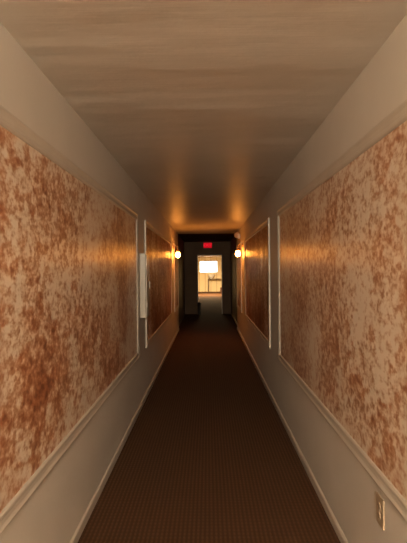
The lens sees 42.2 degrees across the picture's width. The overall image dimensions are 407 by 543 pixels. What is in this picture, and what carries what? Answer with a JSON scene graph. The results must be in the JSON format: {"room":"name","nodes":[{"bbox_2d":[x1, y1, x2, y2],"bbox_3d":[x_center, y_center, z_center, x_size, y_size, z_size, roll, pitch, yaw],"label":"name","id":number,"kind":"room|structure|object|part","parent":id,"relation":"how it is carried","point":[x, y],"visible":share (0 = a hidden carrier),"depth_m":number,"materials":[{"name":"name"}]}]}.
{"room":"hotel corridor","nodes":[
{"label":"hotel corridor","id":0,"kind":"room"},
{"bbox_2d":[0,22,178,542],"bbox_3d":[-0.825,0.296,3.383,0.200,2.440,20.050,-1,0,0],"label":"wall","id":1,"kind":"structure","parent":0,"point":[53,513],"depth_m":3.04,"materials":[{"name":"paint"}]},
{"bbox_2d":[0,105,138,534],"bbox_3d":[-0.716,0.160,3.442,0.018,1.535,4.370,-1,0,0],"label":"wall panel","id":2,"kind":"object","parent":1,"relation":"attached to","point":[69,265],"visible":1,"depth_m":2.54,"materials":[{"name":"paint"}]},
{"bbox_2d":[70,328,178,542],"bbox_3d":[-0.707,1.484,3.460,0.012,0.062,19.900,-1,0,0],"label":"baseboard","id":3,"kind":"structure","parent":1,"relation":"attached to","point":[86,516],"depth_m":3.97,"materials":[{"name":"paint"}]},
{"bbox_2d":[140,253,149,317],"bbox_3d":[-0.659,0.157,5.986,0.090,0.720,0.280,-1,0,0],"label":"upper cabinet","id":4,"kind":"object","parent":1,"relation":"attached to","point":[144,258],"visible":1,"depth_m":5.85,"materials":[{"name":"white metal"}]},
{"bbox_3d":[-0.632,0.157,5.986,0.012,0.696,0.256,-1,0,0],"label":"door","id":5,"kind":"part","parent":4,"relation":"part of","materials":[{"name":"wood"}]},
{"bbox_2d":[144,220,171,347],"bbox_3d":[-0.673,0.145,8.546,0.018,1.535,4.420,-1,0,0],"label":"wall panel","id":6,"kind":"object","parent":1,"relation":"attached to","point":[157,245],"visible":0.89,"depth_m":7.94,"materials":[{"name":"paint"}]},
{"bbox_2d":[174,243,178,311],"bbox_3d":[-0.639,0.134,12.506,0.018,1.535,1.500,-1,0,0],"label":"wall panel","id":7,"kind":"object","parent":1,"relation":"attached to","point":[176,265],"visible":0.9,"depth_m":12.49,"materials":[{"name":"paint"}]},
{"bbox_3d":[-0.646,0.134,12.506,0.004,1.403,1.368,-1,0,0],"label":"panel","id":8,"kind":"part","parent":7,"relation":"part of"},
{"bbox_2d":[173,245,179,257],"bbox_3d":[-0.585,-0.439,11.454,0.158,0.290,0.106,-1,0,0],"label":"wall sconce","id":9,"kind":"object","parent":1,"relation":"attached to","point":[177,254],"visible":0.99,"depth_m":11.42,"materials":[{"name":"white glass"}]},
{"bbox_2d":[178,235,184,322],"bbox_3d":[-0.720,0.235,15.807,0.100,2.490,4.800,-1,0,0],"label":"wall","id":10,"kind":"structure","parent":0,"point":[181,263],"depth_m":16.08,"materials":[{"name":"brown wood"}]},
{"bbox_2d":[0,0,406,233],"bbox_3d":[0.005,-1.083,3.372,1.888,0.300,20.050,-1,0,0],"label":"ceiling","id":11,"kind":"structure","parent":0,"point":[205,105],"depth_m":2.52,"materials":[{"name":"paint"}]},
{"bbox_2d":[178,233,234,241],"bbox_3d":[0.111,-1.119,15.871,1.788,0.200,4.950,-1,0,0],"label":"ceiling","id":12,"kind":"structure","parent":0,"point":[219,237],"depth_m":15.85,"materials":[{"name":"black paint"}]},
{"bbox_2d":[184,242,230,313],"bbox_3d":[0.158,0.219,18.275,5.400,2.490,0.150,-1,0,0],"label":"wall","id":13,"kind":"structure","parent":0,"point":[190,248],"depth_m":18.20,"materials":[{"name":"paint"}]},
{"bbox_2d":[203,242,211,247],"bbox_3d":[0.146,-0.900,18.168,0.310,0.204,0.058,-1,0,0],"label":"exit sign","id":14,"kind":"object","parent":13,"relation":"attached to","point":[205,244],"visible":1,"depth_m":18.14,"materials":[{"name":"red plastic"}]},
{"bbox_2d":[195,252,224,313],"bbox_3d":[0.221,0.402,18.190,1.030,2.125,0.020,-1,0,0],"label":"trim","id":15,"kind":"structure","parent":13,"relation":"attached to","point":[196,253],"depth_m":18.18,"materials":[{"name":"paint"}]},
{"bbox_2d":[78,292,340,542],"bbox_3d":[0.145,1.523,15.279,5.600,0.100,43.850,-1,0,0],"label":"floor","id":16,"kind":"structure","parent":0,"point":[208,456],"depth_m":4.13,"materials":[{"name":"carpet"}]},
{"bbox_2d":[197,302,200,314],"bbox_3d":[-0.149,1.262,17.956,0.124,0.412,0.124,-1,0,0],"label":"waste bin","id":17,"kind":"object","parent":16,"relation":"on","point":[198,303],"visible":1,"depth_m":17.91,"materials":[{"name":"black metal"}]},
{"bbox_2d":[198,257,221,291],"bbox_3d":[0.318,0.190,37.074,5.200,2.440,0.150,-1,0,0],"label":"wall","id":18,"kind":"structure","parent":0,"point":[215,283],"depth_m":37.00,"materials":[{"name":"beige paint"}]},
{"bbox_2d":[199,261,217,272],"bbox_3d":[0.352,-0.320,37.018,1.340,0.840,0.140,-1,0,0],"label":"window","id":19,"kind":"structure","parent":18,"relation":"in","point":[199,261],"depth_m":37.03,"materials":[{"name":"white paint"}]},
{"bbox_2d":[230,237,236,321],"bbox_3d":[0.968,0.218,15.793,0.100,2.490,4.800,-1,0,0],"label":"wall","id":20,"kind":"structure","parent":0,"point":[233,242],"depth_m":16.06,"materials":[{"name":"brown wood"}]},
{"bbox_2d":[236,14,406,542],"bbox_3d":[0.863,0.279,3.369,0.200,2.440,20.050,-1,0,0],"label":"wall","id":21,"kind":"structure","parent":0,"point":[380,88],"depth_m":3.07,"materials":[{"name":"paint"}]},
{"bbox_2d":[234,232,239,238],"bbox_3d":[0.764,-0.818,12.042,0.123,0.147,0.260,-1,0,0],"label":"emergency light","id":22,"kind":"object","parent":21,"relation":"attached to","point":[237,234],"visible":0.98,"depth_m":11.94,"materials":[{"name":"plastic"}]},
{"bbox_2d":[236,242,241,312],"bbox_3d":[0.828,0.120,12.344,0.018,1.535,1.800,-1,0,0],"label":"wall panel","id":23,"kind":"object","parent":21,"relation":"attached to","point":[238,259],"visible":0.94,"depth_m":12.20,"materials":[{"name":"paint"}]},
{"bbox_3d":[0.835,0.120,12.344,0.004,1.403,1.668,-1,0,0],"label":"panel","id":24,"kind":"part","parent":23,"relation":"part of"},
{"bbox_2d":[235,243,242,256],"bbox_3d":[0.741,-0.451,10.993,0.158,0.290,0.106,-1,0,0],"label":"wall sconce","id":25,"kind":"object","parent":21,"relation":"attached to","point":[237,253],"visible":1,"depth_m":10.96,"materials":[{"name":"white glass"}]},
{"bbox_2d":[244,218,270,347],"bbox_3d":[0.793,0.132,8.229,0.018,1.535,4.030,-1,0,0],"label":"wall panel","id":26,"kind":"object","parent":21,"relation":"attached to","point":[257,243],"visible":1,"depth_m":7.49,"materials":[{"name":"paint"}]},
{"bbox_2d":[237,327,347,542],"bbox_3d":[0.769,1.469,3.448,0.012,0.062,19.900,-1,0,0],"label":"baseboard","id":27,"kind":"structure","parent":21,"relation":"attached to","point":[333,520],"depth_m":3.94,"materials":[{"name":"paint"}]},
{"bbox_2d":[277,99,406,521],"bbox_3d":[0.751,0.146,3.329,0.018,1.535,4.170,-1,0,0],"label":"wall panel","id":28,"kind":"object","parent":21,"relation":"attached to","point":[342,237],"visible":1,"depth_m":2.57,"materials":[{"name":"paint"}]},
{"bbox_2d":[376,492,384,530],"bbox_3d":[0.755,1.025,2.262,0.011,0.126,0.094,-1,0,0],"label":"wall outlet","id":29,"kind":"object","parent":21,"relation":"attached to","point":[380,512],"visible":1,"depth_m":2.25,"materials":[{"name":"beige plastic"}]}
]}

